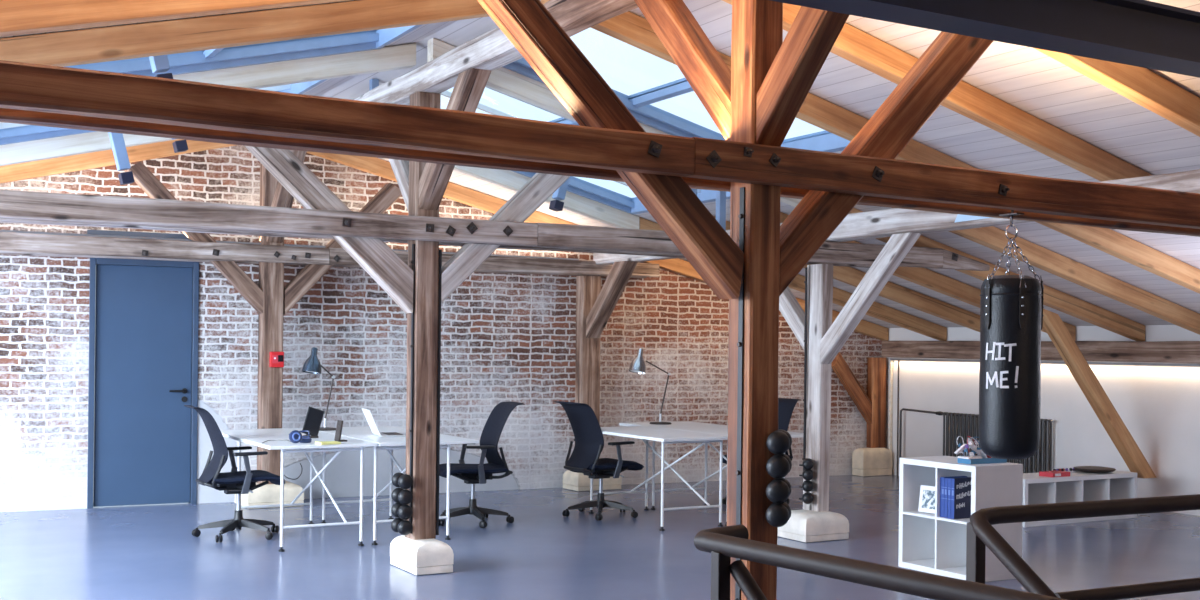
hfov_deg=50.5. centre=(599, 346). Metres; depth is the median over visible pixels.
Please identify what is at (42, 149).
rafter
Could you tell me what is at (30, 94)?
tie beam
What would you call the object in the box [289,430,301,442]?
ear cup
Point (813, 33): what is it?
brace
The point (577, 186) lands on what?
window
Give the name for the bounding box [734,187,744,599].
bar
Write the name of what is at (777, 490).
dumbbell
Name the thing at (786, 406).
office chair
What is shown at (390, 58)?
rafter
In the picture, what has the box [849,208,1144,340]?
rafter
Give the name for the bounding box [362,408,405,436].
laptop
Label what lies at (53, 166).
rafter
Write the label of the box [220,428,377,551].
desk
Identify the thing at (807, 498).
dumbbell
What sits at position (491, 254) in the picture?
lamp
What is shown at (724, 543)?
stair railing
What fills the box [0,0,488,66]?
rafter
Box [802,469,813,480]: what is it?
dumbbell
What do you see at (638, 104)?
window
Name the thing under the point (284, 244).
lamp
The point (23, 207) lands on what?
tie beam
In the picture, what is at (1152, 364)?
lamp
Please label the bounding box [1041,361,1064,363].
lamp
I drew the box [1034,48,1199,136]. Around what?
rafter
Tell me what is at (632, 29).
rafter
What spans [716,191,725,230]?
steel post
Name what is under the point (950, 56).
brace
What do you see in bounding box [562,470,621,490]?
stone base
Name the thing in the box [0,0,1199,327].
ceiling
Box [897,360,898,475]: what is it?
conduit
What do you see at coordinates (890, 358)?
lamp
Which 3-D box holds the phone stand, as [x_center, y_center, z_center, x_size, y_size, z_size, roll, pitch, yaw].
[-1.968,0.637,9.681,0.076,0.162,0.075,1,0,-35]
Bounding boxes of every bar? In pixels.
[409,244,414,533]
[436,250,441,534]
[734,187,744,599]
[799,267,806,499]
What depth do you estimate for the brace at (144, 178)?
11.61 m
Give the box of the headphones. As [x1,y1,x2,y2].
[289,430,311,442]
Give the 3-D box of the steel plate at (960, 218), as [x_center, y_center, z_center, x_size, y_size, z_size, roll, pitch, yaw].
[2.618,-0.918,8.739,0.006,0.087,0.499,1,0,-30]
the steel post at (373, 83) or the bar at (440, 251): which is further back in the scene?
the steel post at (373, 83)
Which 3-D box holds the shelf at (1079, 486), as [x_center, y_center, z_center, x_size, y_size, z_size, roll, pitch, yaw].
[4.222,1.340,11.557,1.473,0.453,0.390,1,0,-30]
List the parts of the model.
white arm, white plate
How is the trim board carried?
attached to the wall at (1159, 406)
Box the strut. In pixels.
[1043,309,1156,477]
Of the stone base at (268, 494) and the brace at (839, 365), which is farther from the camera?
the brace at (839, 365)
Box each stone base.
[235,480,303,508]
[390,535,453,574]
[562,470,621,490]
[778,509,848,542]
[852,448,891,476]
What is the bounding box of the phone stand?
[334,420,346,441]
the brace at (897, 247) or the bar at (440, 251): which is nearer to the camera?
the bar at (440, 251)
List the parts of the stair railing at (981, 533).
post, knee rail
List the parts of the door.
transom panel, handle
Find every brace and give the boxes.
[124,161,263,313]
[245,146,412,312]
[266,150,306,242]
[283,183,401,314]
[389,159,408,209]
[419,68,490,209]
[441,173,569,302]
[477,0,744,298]
[586,261,637,337]
[634,0,730,140]
[756,6,848,145]
[779,31,992,295]
[779,287,804,349]
[820,232,921,363]
[831,352,871,423]
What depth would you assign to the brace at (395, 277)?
8.33 m
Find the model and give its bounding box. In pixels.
[954,436,1006,463]
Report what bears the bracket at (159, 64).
attached to the ceiling
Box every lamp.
[0,230,191,240]
[216,241,260,244]
[284,244,325,247]
[302,347,335,430]
[490,254,578,259]
[628,348,671,424]
[890,358,979,361]
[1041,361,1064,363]
[1087,362,1199,365]
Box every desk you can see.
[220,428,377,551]
[321,426,478,544]
[589,426,727,530]
[619,421,803,525]
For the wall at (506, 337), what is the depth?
12.78 m
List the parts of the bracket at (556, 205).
arm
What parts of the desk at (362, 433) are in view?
leg, rail, leg, leg, rail, rail, leg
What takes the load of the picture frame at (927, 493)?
on the shelf unit at (931, 543)
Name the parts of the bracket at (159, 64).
arm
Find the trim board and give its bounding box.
[888,360,892,450]
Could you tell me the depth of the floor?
9.50 m
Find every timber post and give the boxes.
[257,164,283,483]
[405,91,440,539]
[575,276,600,424]
[727,0,782,599]
[803,264,832,511]
[866,357,885,447]
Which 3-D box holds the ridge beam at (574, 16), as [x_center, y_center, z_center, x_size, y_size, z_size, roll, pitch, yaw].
[0.658,-1.786,5.433,0.183,0.185,3.610,1,0,-30]
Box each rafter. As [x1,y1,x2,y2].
[0,0,346,36]
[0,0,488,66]
[0,43,415,123]
[0,131,175,165]
[0,139,235,183]
[306,151,887,340]
[427,38,801,206]
[541,0,1199,293]
[639,217,946,340]
[713,216,979,331]
[722,0,1151,180]
[780,212,1075,340]
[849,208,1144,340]
[949,226,1199,334]
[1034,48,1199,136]
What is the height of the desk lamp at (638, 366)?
0.733 m
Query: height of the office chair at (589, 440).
1.032 m
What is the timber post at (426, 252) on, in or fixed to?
on the stone base at (420, 556)
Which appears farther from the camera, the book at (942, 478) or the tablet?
the tablet
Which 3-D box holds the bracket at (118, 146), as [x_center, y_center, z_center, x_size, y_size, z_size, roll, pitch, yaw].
[-3.337,-1.444,8.793,0.226,0.636,0.106,1,0,-30]
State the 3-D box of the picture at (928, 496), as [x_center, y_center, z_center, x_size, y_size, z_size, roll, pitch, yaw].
[2.290,1.058,8.819,0.020,0.124,0.140,1,0,-37]
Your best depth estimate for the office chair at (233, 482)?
9.88 m
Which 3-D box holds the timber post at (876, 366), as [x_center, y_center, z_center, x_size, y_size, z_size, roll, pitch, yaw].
[3.379,0.677,15.562,0.227,1.100,0.115,1,0,-30]
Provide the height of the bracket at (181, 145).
0.442 m
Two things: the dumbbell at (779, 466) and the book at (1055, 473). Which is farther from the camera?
the book at (1055, 473)
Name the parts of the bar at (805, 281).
rail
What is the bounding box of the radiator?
[899,408,1053,472]
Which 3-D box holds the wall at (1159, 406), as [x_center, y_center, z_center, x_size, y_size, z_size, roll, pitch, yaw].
[7.167,0.689,9.427,0.200,1.820,14.480,1,0,-30]
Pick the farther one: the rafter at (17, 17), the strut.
the strut
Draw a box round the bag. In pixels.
[979,210,1043,458]
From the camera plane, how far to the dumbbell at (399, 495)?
8.49 m
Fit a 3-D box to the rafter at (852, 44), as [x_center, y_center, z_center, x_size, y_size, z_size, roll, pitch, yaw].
[3.436,-1.074,8.223,7.470,1.996,0.104,1,0,-30]
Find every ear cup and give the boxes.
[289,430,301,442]
[300,436,311,442]
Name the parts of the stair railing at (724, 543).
post, descending handrail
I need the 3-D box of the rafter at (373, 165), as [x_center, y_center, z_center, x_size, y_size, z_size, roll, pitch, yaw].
[0.175,-1.110,13.946,7.485,1.996,0.104,1,0,-27]
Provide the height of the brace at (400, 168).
0.825 m
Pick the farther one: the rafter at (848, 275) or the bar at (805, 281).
the rafter at (848, 275)
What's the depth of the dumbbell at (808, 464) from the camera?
10.23 m
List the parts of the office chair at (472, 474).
armrest, seat, armrest, frame, backrest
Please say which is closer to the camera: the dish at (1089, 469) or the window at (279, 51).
the window at (279, 51)
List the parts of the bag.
chain, chain, hanger plate, chain, chain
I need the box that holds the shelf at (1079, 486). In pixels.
[1022,468,1136,526]
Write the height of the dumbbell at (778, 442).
0.096 m
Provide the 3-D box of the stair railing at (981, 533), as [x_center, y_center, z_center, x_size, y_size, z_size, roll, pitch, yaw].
[3.144,1.024,4.316,4.222,1.060,1.075,1,0,-30]
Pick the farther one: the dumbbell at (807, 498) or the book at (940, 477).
the dumbbell at (807, 498)
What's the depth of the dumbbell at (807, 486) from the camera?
10.23 m
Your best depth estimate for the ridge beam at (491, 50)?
8.14 m
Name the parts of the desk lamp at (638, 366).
lamp shade, arm, arm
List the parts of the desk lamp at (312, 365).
lamp shade, arm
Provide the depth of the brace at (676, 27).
5.69 m
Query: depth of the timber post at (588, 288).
13.53 m
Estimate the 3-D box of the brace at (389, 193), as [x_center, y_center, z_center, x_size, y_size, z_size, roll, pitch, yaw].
[-2.463,-0.952,12.260,1.179,1.310,0.143,1,0,-30]
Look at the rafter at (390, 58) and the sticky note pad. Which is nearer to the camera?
the rafter at (390, 58)
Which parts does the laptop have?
lid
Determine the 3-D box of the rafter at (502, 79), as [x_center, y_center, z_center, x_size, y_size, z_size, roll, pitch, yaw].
[0.254,-1.624,9.595,3.290,0.966,0.103,1,0,-30]
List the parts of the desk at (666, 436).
leg, rail, leg, leg, rail, rail, leg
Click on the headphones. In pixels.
(295, 436)
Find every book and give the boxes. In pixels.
[940,477,940,516]
[941,476,966,516]
[944,477,960,517]
[948,477,966,518]
[951,477,970,518]
[1039,470,1069,476]
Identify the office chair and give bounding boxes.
[184,405,284,541]
[439,401,523,527]
[553,401,643,520]
[719,398,799,504]
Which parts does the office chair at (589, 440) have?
backrest, frame, seat, armrest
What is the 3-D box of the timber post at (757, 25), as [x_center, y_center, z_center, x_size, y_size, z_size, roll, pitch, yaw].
[0.648,-0.085,5.357,0.161,3.225,0.170,1,0,-30]
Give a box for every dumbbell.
[391,488,412,504]
[391,503,412,519]
[391,518,411,534]
[392,472,412,488]
[765,502,790,526]
[766,429,791,454]
[766,454,791,478]
[766,478,791,503]
[802,458,813,469]
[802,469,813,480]
[802,480,812,491]
[802,492,812,503]
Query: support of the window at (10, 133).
attached to the ceiling
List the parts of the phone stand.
plate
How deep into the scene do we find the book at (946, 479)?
8.60 m
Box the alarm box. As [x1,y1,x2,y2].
[269,352,283,366]
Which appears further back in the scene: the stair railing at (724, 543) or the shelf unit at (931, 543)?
the shelf unit at (931, 543)
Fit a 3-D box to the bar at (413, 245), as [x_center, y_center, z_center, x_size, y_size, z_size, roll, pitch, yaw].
[-1.278,0.281,8.579,0.039,1.950,0.050,1,0,-30]
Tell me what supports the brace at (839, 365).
attached to the timber post at (876, 366)
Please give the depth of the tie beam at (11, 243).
11.56 m
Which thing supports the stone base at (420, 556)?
on the floor
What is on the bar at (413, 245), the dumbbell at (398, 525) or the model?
the dumbbell at (398, 525)
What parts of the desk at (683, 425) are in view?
leg, rail, leg, leg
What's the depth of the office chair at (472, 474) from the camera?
10.89 m
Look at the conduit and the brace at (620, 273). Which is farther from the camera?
the conduit
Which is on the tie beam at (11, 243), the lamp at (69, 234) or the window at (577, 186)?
the lamp at (69, 234)
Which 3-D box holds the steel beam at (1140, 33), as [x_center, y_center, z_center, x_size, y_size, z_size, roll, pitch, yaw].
[0.254,-1.010,3.211,9.600,0.162,0.140,1,0,-30]
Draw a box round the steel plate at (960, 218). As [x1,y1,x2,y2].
[955,214,992,221]
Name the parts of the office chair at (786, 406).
seat, backrest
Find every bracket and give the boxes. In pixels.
[108,132,134,184]
[149,55,172,78]
[172,138,187,152]
[549,177,569,211]
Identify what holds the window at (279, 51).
attached to the ceiling
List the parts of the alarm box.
label plate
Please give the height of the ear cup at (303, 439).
0.056 m
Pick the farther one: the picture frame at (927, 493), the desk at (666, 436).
the desk at (666, 436)
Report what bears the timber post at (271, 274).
on the stone base at (268, 494)
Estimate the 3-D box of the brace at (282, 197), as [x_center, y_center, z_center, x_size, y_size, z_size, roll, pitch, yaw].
[-2.838,-1.352,11.524,0.153,0.768,0.753,1,0,-30]
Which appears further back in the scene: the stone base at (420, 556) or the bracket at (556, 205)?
the bracket at (556, 205)
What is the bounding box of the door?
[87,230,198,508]
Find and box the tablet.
[302,406,323,437]
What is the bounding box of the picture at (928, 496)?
[922,490,934,508]
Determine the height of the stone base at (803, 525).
0.207 m
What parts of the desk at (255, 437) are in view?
leg, rail, leg, leg, rail, rail, leg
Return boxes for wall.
[0,145,881,511]
[885,325,1199,515]
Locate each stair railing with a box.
[694,524,1066,599]
[966,494,1199,599]
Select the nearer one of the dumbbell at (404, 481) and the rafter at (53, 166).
the dumbbell at (404, 481)
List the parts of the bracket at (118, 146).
arm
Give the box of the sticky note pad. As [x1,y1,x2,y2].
[315,441,340,444]
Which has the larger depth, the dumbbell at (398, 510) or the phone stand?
the phone stand
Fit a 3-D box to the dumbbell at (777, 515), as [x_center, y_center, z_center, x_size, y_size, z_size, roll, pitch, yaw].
[0.732,0.683,5.218,0.096,0.096,0.175,1,0,13]
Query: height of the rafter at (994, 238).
1.185 m
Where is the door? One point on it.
(144, 318)
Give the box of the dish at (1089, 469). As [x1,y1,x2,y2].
[1073,466,1115,472]
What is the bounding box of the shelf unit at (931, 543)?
[898,456,1022,581]
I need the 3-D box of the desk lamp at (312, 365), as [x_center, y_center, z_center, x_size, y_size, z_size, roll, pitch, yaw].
[-2.407,0.358,10.916,0.336,0.710,0.216,1,0,-41]
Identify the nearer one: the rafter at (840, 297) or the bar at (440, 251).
the bar at (440, 251)
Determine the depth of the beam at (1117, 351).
12.76 m
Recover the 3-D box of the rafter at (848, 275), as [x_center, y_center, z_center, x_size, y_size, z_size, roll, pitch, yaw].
[2.653,-0.677,12.913,4.180,1.185,0.102,1,0,-30]
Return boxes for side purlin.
[593,169,1199,264]
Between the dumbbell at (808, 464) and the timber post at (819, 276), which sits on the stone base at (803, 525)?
the timber post at (819, 276)
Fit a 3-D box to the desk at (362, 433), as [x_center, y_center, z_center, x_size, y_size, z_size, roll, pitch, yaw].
[-1.779,1.111,10.589,0.832,0.780,1.890,1,0,-30]
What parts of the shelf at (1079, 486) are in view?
panel, bead strip, panel, panel, panel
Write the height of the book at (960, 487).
0.272 m
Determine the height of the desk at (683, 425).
0.780 m
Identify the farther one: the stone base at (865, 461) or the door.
the stone base at (865, 461)
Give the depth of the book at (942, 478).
8.63 m
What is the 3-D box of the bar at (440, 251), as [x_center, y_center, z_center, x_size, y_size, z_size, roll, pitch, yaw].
[-1.102,0.308,8.668,0.016,1.940,0.040,1,0,-30]
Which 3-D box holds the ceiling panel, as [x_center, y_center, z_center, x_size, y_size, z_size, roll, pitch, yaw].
[-1.057,-1.639,11.897,3.290,0.966,0.104,1,0,-30]
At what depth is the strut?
11.87 m
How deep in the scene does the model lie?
8.54 m
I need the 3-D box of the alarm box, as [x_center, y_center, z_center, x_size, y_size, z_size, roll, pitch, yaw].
[-3.004,0.116,11.840,0.125,0.145,0.060,1,0,-30]
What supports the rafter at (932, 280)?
attached to the ceiling
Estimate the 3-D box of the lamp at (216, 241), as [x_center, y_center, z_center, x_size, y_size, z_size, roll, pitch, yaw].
[-3.286,-0.962,11.625,0.423,0.020,0.199,1,0,-30]
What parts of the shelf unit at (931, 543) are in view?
panel, panel, panel, panel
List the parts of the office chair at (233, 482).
backrest, frame, armrest, seat, armrest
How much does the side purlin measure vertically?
0.198 m
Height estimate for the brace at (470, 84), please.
0.790 m
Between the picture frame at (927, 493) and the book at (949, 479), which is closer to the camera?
the book at (949, 479)
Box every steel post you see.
[369,79,378,90]
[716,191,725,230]
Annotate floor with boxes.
[0,475,1199,599]
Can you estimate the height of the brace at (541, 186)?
1.340 m
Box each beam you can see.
[0,60,1199,236]
[0,189,989,270]
[0,232,659,277]
[354,4,543,104]
[544,0,637,36]
[770,0,1199,77]
[882,341,1199,362]
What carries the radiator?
attached to the wall at (1159, 406)
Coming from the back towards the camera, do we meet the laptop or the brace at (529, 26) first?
the laptop
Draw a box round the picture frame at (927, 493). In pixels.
[918,485,934,513]
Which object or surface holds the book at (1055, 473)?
on the shelf at (1079, 486)
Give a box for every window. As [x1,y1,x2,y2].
[0,79,326,144]
[65,24,422,76]
[440,86,729,214]
[502,57,850,152]
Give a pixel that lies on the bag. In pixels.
(1011, 306)
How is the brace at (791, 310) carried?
attached to the timber post at (819, 276)

